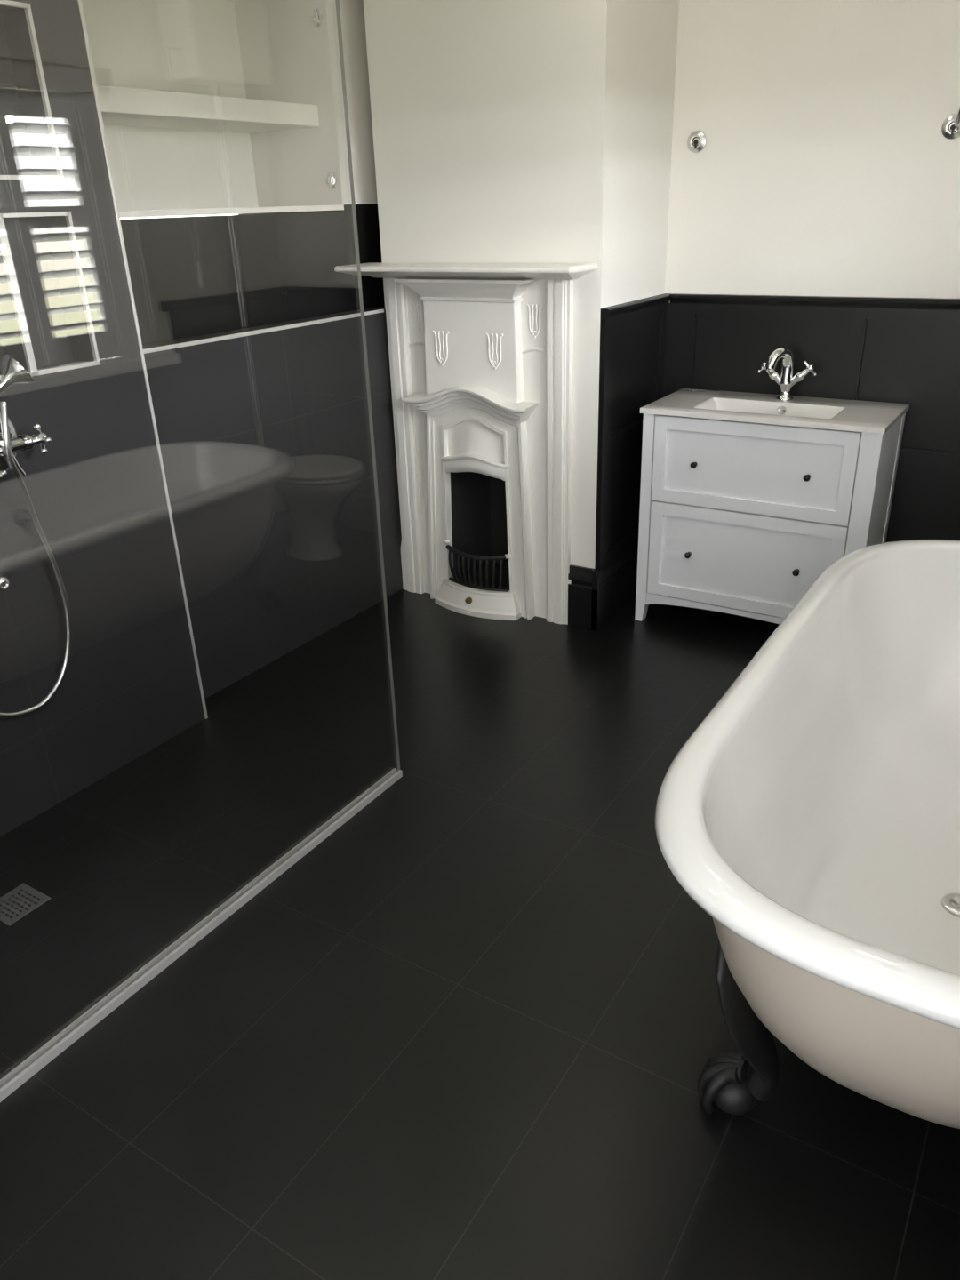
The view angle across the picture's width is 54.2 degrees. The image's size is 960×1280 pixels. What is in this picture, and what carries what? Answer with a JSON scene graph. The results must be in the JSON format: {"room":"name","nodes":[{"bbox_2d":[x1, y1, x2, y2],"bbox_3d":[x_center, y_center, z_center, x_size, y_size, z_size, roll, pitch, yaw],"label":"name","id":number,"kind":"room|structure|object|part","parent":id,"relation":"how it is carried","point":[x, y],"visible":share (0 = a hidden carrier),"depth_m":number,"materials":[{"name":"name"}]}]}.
{"room":"bathroom","nodes":[
{"label":"bathroom","id":0,"kind":"room"},
{"bbox_2d":[0,0,205,836],"bbox_3d":[-2.108,-0.393,1.418,0.740,2.600,3.272,13,29,30],"label":"wall","id":1,"kind":"structure","parent":0,"point":[130,685],"depth_m":2.45,"materials":[{"name":"black tile"}]},
{"bbox_2d":[0,574,9,592],"bbox_3d":[-1.186,-0.139,2.330,0.020,0.048,0.048,13,29,30],"label":"wall outlet","id":2,"kind":"object","parent":1,"relation":"attached to","point":[4,582],"visible":1,"depth_m":2.33,"materials":[{"name":"silver metal"}]},
{"bbox_2d":[0,401,71,718],"bbox_3d":[-1.157,-0.161,2.272,0.116,0.794,0.405,13,29,30],"label":"shower valve","id":3,"kind":"object","parent":1,"relation":"attached to","point":[11,444],"visible":1,"depth_m":2.29,"materials":[{"name":"silver metal"}]},
{"bbox_3d":[-1.142,-0.385,2.205,0.050,0.049,0.055,-6,25,-9],"label":"cross handle","id":4,"kind":"part","parent":3,"relation":"part of","materials":[{"name":"silver metal"}]},
{"bbox_3d":[-1.174,-0.469,2.225,0.012,0.176,0.176,13,29,30],"label":"wall plate","id":5,"kind":"part","parent":3,"relation":"part of","materials":[{"name":"silver metal"}]},
{"bbox_2d":[0,353,35,394],"bbox_3d":[-1.116,-0.597,2.176,0.153,0.124,0.097,-13,27,-22],"label":"handset","id":6,"kind":"object","parent":3,"relation":"attached to","point":[13,373],"visible":1,"depth_m":2.15,"materials":[{"name":"silver metal"}]},
{"bbox_3d":[-1.079,-0.489,2.291,0.077,0.077,0.047,13,29,30],"label":"cross handle","id":7,"kind":"part","parent":3,"relation":"part of","materials":[{"name":"silver metal"}]},
{"bbox_2d":[0,0,100,376],"bbox_3d":[-1.150,-0.977,2.079,0.011,0.789,0.539,13,29,30],"label":"window frame","id":8,"kind":"structure","parent":1,"relation":"attached to","point":[4,246],"depth_m":2.23,"materials":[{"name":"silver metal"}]},
{"bbox_2d":[77,0,207,719],"bbox_3d":[-0.925,-0.922,2.483,0.010,2.590,0.009,13,29,30],"label":"trim","id":9,"kind":"structure","parent":1,"relation":"attached to","point":[80,5],"depth_m":2.52,"materials":[{"name":"silver metal"}]},
{"bbox_2d":[81,0,377,210],"bbox_3d":[-0.837,-2.054,3.136,0.530,1.112,1.927,13,29,30],"label":"wall","id":10,"kind":"structure","parent":0,"point":[188,46],"depth_m":3.27,"materials":[{"name":"white paint"}]},
{"bbox_2d":[96,84,319,132],"bbox_3d":[-1.017,-1.663,2.945,0.339,0.066,1.151,13,29,30],"label":"floating shelf","id":11,"kind":"object","parent":10,"relation":"attached to","point":[119,106],"visible":0.74,"depth_m":2.94,"materials":[{"name":"white paint"}]},
{"bbox_2d":[311,8,322,27],"bbox_3d":[-0.551,-2.093,3.156,0.048,0.052,0.014,13,29,30],"label":"hinge plate","id":12,"kind":"object","parent":10,"relation":"attached to","point":[316,17],"visible":1,"depth_m":3.15,"materials":[{"name":"silver metal"}]},
{"bbox_3d":[-0.551,-2.093,3.155,0.014,0.028,0.010,13,29,30],"label":"hinge arm","id":13,"kind":"part","parent":12,"relation":"part of","materials":[{"name":"silver metal"}]},
{"bbox_2d":[326,172,336,189],"bbox_3d":[-0.535,-1.645,3.363,0.048,0.052,0.014,13,29,30],"label":"hinge plate","id":14,"kind":"object","parent":10,"relation":"attached to","point":[331,180],"visible":1,"depth_m":3.36,"materials":[{"name":"silver metal"}]},
{"bbox_3d":[-0.536,-1.645,3.362,0.014,0.028,0.010,13,29,30],"label":"hinge arm","id":15,"kind":"part","parent":14,"relation":"part of","materials":[{"name":"silver metal"}]},
{"bbox_2d":[120,209,384,344],"bbox_3d":[-0.813,-1.377,3.450,0.530,0.341,1.927,13,29,30],"label":"wall","id":16,"kind":"structure","parent":0,"point":[196,276],"depth_m":3.06,"materials":[{"name":"black tile"}]},
{"bbox_2d":[118,204,343,217],"bbox_3d":[-0.981,-1.389,3.052,0.436,0.018,1.152,13,29,30],"label":"trim","id":17,"kind":"structure","parent":16,"relation":"on","point":[332,207],"depth_m":2.94,"materials":[{"name":"white paint"}]},
{"bbox_2d":[238,203,377,215],"bbox_3d":[-0.513,-1.756,3.812,0.530,0.022,0.775,13,29,30],"label":"trim","id":18,"kind":"structure","parent":16,"relation":"on","point":[364,206],"depth_m":3.48,"materials":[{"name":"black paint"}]},
{"bbox_2d":[142,305,403,698],"bbox_3d":[-0.602,-0.631,3.571,0.207,1.127,1.782,13,29,30],"label":"wall","id":19,"kind":"structure","parent":0,"point":[265,443],"depth_m":3.24,"materials":[{"name":"black stone"}]},
{"bbox_2d":[143,308,383,353],"bbox_3d":[-0.684,-1.014,3.066,0.008,0.012,1.204,13,29,30],"label":"trim","id":20,"kind":"structure","parent":19,"relation":"attached to","point":[335,318],"depth_m":3.00,"materials":[{"name":"silver metal"}]},
{"bbox_2d":[0,589,959,1279],"bbox_3d":[-0.411,0.767,2.000,3.500,0.100,5.300,13,29,30],"label":"floor","id":21,"kind":"structure","parent":0,"point":[471,1032],"depth_m":1.90,"materials":[{"name":"black tile"}]},
{"bbox_2d":[0,882,51,926],"bbox_3d":[-1.101,0.627,2.230,0.110,0.003,0.110,13,29,30],"label":"shower drain","id":22,"kind":"object","parent":21,"relation":"on","point":[23,900],"visible":1,"depth_m":2.23,"materials":[{"name":"silver metal"}]},
{"bbox_2d":[0,0,402,1102],"bbox_3d":[-1.042,-0.094,1.109,0.028,2.250,2.913,13,29,30],"label":"screen","id":23,"kind":"object","parent":21,"relation":"on","point":[65,1038],"visible":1,"depth_m":2.10,"materials":[{"name":"clear glass"}]},
{"bbox_3d":[-1.042,-0.096,1.108,0.010,2.244,2.913,13,29,30],"label":"glass pane","id":24,"kind":"part","parent":23,"relation":"part of","materials":[{"name":"grey"}]},
{"bbox_2d":[334,262,597,624],"bbox_3d":[0.009,-0.733,3.550,0.940,1.291,0.420,13,29,30],"label":"fireplace","id":25,"kind":"object","parent":21,"relation":"on","point":[481,354],"visible":1,"depth_m":3.47,"materials":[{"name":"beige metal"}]},
{"bbox_3d":[-0.223,-1.103,3.504,0.106,0.027,0.014,13,29,30],"label":"panel moulding","id":26,"kind":"part","parent":25,"relation":"part of","materials":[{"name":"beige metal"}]},
{"bbox_2d":[334,262,597,279],"bbox_3d":[-0.070,-1.256,3.204,0.940,0.048,0.200,13,29,30],"label":"mantel shelf","id":27,"kind":"object","parent":25,"relation":"attached to","point":[387,270],"depth_m":3.13,"materials":[{"name":"white wood"}]},
{"bbox_3d":[-0.051,-1.214,3.257,0.528,0.076,0.112,13,29,30],"label":"crown moulding","id":28,"kind":"part","parent":25,"relation":"part of","materials":[{"name":"beige metal"}]},
{"bbox_3d":[-0.046,-0.154,3.703,0.027,0.027,0.023,13,29,30],"label":"ash pan knob","id":29,"kind":"part","parent":25,"relation":"part of","materials":[{"name":"gold metal"}]},
{"bbox_3d":[-0.038,-0.868,3.419,0.526,0.124,0.108,13,29,30],"label":"arched cornice","id":30,"kind":"part","parent":25,"relation":"part of","materials":[{"name":"beige metal"}]},
{"bbox_2d":[423,300,523,402],"bbox_3d":[-0.027,-1.035,3.371,0.396,0.350,0.046,13,29,30],"label":"panel","id":31,"kind":"object","parent":25,"relation":"attached to","point":[479,344],"depth_m":3.33,"materials":[{"name":"beige metal"}]},
{"bbox_2d":[447,419,503,462],"bbox_3d":[-0.019,-0.749,3.500,0.268,0.164,0.030,13,29,30],"label":"panel","id":32,"kind":"object","parent":25,"relation":"attached to","point":[483,439],"depth_m":3.49,"materials":[{"name":"beige metal"}]},
{"bbox_3d":[0.000,-0.705,3.550,0.766,1.240,0.010,13,29,30],"label":"backing plate","id":33,"kind":"part","parent":25,"relation":"part of","materials":[{"name":"beige metal"}]},
{"bbox_3d":[-0.004,-0.508,3.623,0.472,0.821,0.030,13,29,30],"label":"fire frame","id":34,"kind":"part","parent":25,"relation":"part of","materials":[{"name":"beige metal"}]},
{"bbox_3d":[0.192,-1.005,3.262,0.106,0.027,0.014,13,29,30],"label":"panel moulding","id":35,"kind":"part","parent":25,"relation":"part of","materials":[{"name":"beige metal"}]},
{"bbox_2d":[634,413,905,623],"bbox_3d":[1.024,-0.429,3.409,0.794,0.793,0.410,13,29,30],"label":"vanity unit","id":36,"kind":"object","parent":21,"relation":"on","point":[740,518],"visible":0.92,"depth_m":3.24,"materials":[{"name":"white paint"}]},
{"bbox_3d":[0.617,-0.443,3.470,0.040,0.793,0.050,13,29,30],"label":"leg","id":37,"kind":"part","parent":36,"relation":"part of","materials":[{"name":"white paint"}]},
{"bbox_3d":[0.755,-0.309,3.405,0.023,0.023,0.030,13,29,30],"label":"knob","id":38,"kind":"part","parent":36,"relation":"part of","materials":[{"name":"grey metal"}]},
{"bbox_3d":[0.745,-0.609,3.266,0.023,0.023,0.030,13,29,30],"label":"knob","id":39,"kind":"part","parent":36,"relation":"part of","materials":[{"name":"grey metal"}]},
{"bbox_3d":[0.922,-0.277,3.319,0.685,0.356,0.019,13,29,30],"label":"drawer","id":40,"kind":"part","parent":36,"relation":"part of","materials":[{"name":"white paint"}]},
{"bbox_3d":[0.911,-0.581,3.178,0.685,0.304,0.019,13,29,30],"label":"drawer","id":41,"kind":"part","parent":36,"relation":"part of","materials":[{"name":"white paint"}]},
{"bbox_2d":[640,388,909,433],"bbox_3d":[1.013,-0.774,3.256,0.810,0.078,0.412,13,29,30],"label":"basin","id":42,"kind":"object","parent":36,"relation":"in","point":[817,412],"visible":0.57,"depth_m":3.23,"materials":[{"name":"white ceramic"}]},
{"bbox_2d":[758,346,816,399],"bbox_3d":[1.066,-0.931,3.284,0.206,0.184,0.125,13,29,30],"label":"mixer tap","id":43,"kind":"object","parent":42,"relation":"on","point":[787,380],"visible":1,"depth_m":3.28,"materials":[{"name":"silver metal"}]},
{"bbox_3d":[1.012,-0.974,3.332,0.040,0.052,0.058,-1,25,1],"label":"cross handle","id":44,"kind":"part","parent":43,"relation":"part of","materials":[{"name":"silver metal"}]},
{"bbox_3d":[1.056,-0.929,3.332,0.082,0.077,0.036,13,29,30],"label":"arm","id":45,"kind":"part","parent":43,"relation":"part of","materials":[{"name":"silver metal"}]},
{"bbox_3d":[1.048,-0.962,3.280,0.129,0.125,0.047,-15,28,-26],"label":"spout","id":46,"kind":"part","parent":43,"relation":"part of","materials":[{"name":"silver metal"}]},
{"bbox_2d":[776,382,792,399],"bbox_3d":[1.086,-0.896,3.332,0.056,0.078,0.056,13,29,30],"label":"base","id":47,"kind":"object","parent":43,"relation":"on","point":[785,394],"depth_m":3.32,"materials":[{"name":"silver metal"}]},
{"bbox_3d":[1.110,-0.916,3.300,0.082,0.077,0.036,13,29,30],"label":"arm","id":48,"kind":"part","parent":43,"relation":"part of","materials":[{"name":"silver metal"}]},
{"bbox_3d":[1.145,-0.942,3.255,0.058,0.052,0.040,-13,27,-23],"label":"cross handle","id":49,"kind":"part","parent":43,"relation":"part of","materials":[{"name":"silver metal"}]},
{"bbox_3d":[1.083,-0.232,3.214,0.023,0.023,0.030,13,29,30],"label":"knob","id":50,"kind":"part","parent":36,"relation":"part of","materials":[{"name":"grey metal"}]},
{"bbox_3d":[1.072,-0.532,3.075,0.023,0.023,0.030,13,29,30],"label":"knob","id":51,"kind":"part","parent":36,"relation":"part of","materials":[{"name":"grey metal"}]},
{"bbox_3d":[1.246,-0.295,3.103,0.062,0.793,0.050,13,29,30],"label":"leg","id":52,"kind":"part","parent":36,"relation":"part of","materials":[{"name":"white paint"}]},
{"bbox_3d":[1.438,-0.421,3.361,0.039,0.793,0.050,13,29,30],"label":"leg","id":53,"kind":"part","parent":36,"relation":"part of","materials":[{"name":"white paint"}]},
{"bbox_2d":[654,539,959,1128],"bbox_3d":[0.975,0.362,1.911,0.862,0.622,1.771,13,29,30],"label":"bathtub","id":54,"kind":"object","parent":21,"relation":"on","point":[812,812],"visible":1,"depth_m":1.83,"materials":[{"name":"white ceramic"}]},
{"bbox_2d":[363,0,679,568],"bbox_3d":[0.162,-1.419,3.460,0.893,2.600,0.555,13,29,30],"label":"wall","id":55,"kind":"structure","parent":0,"point":[504,131],"depth_m":3.09,"materials":[{"name":"white paint"}]},
{"bbox_2d":[568,564,600,631],"bbox_3d":[0.391,-0.159,3.534,0.122,0.238,0.024,13,29,30],"label":"baseboard","id":56,"kind":"structure","parent":55,"relation":"attached to","point":[580,591],"depth_m":3.52,"materials":[{"name":"black paint"}]},
{"bbox_2d":[594,303,667,573],"bbox_3d":[0.568,-0.654,3.542,0.018,1.118,0.543,13,29,30],"label":"wall","id":57,"kind":"structure","parent":55,"relation":"attached to","point":[632,355],"depth_m":3.44,"materials":[{"name":"black paint"}]},
{"bbox_2d":[591,546,638,631],"bbox_3d":[0.581,-0.252,3.721,0.024,0.238,0.579,13,29,30],"label":"baseboard","id":58,"kind":"structure","parent":57,"relation":"attached to","point":[617,590],"depth_m":3.61,"materials":[{"name":"black paint"}]},
{"bbox_2d":[600,293,671,320],"bbox_3d":[0.558,-1.174,3.302,0.031,0.039,0.555,13,29,30],"label":"trim","id":59,"kind":"structure","parent":57,"relation":"attached to","point":[609,312],"depth_m":3.25,"materials":[{"name":"black paint"}]},
{"bbox_2d":[664,0,959,303],"bbox_3d":[0.905,-1.406,3.377,3.500,2.600,0.100,13,29,30],"label":"wall","id":60,"kind":"structure","parent":0,"point":[826,166],"depth_m":3.07,"materials":[{"name":"white paint"}]},
{"bbox_2d":[687,130,706,152],"bbox_3d":[0.750,-1.728,3.254,0.070,0.070,0.012,13,29,30],"label":"rose","id":61,"kind":"object","parent":60,"relation":"attached to","point":[697,140],"visible":1,"depth_m":3.25,"materials":[{"name":"silver metal"}]},
{"bbox_2d":[662,303,959,542],"bbox_3d":[1.484,-0.574,3.301,1.839,1.118,0.018,13,29,30],"label":"panelling","id":62,"kind":"object","parent":60,"relation":"attached to","point":[899,356],"visible":0.35,"depth_m":3.27,"materials":[{"name":"black paint"}]},
{"bbox_2d":[669,293,959,310],"bbox_3d":[1.467,-1.090,3.053,1.789,0.039,0.031,13,29,30],"label":"trim","id":63,"kind":"structure","parent":60,"relation":"attached to","point":[831,301],"depth_m":3.22,"materials":[{"name":"black paint"}]},
{"bbox_2d":[941,107,959,139],"bbox_3d":[1.429,-1.563,2.833,0.070,0.092,0.054,13,29,30],"label":"rose","id":64,"kind":"object","parent":60,"relation":"attached to","point":[950,128],"visible":1,"depth_m":2.85,"materials":[{"name":"silver metal"}]}
]}

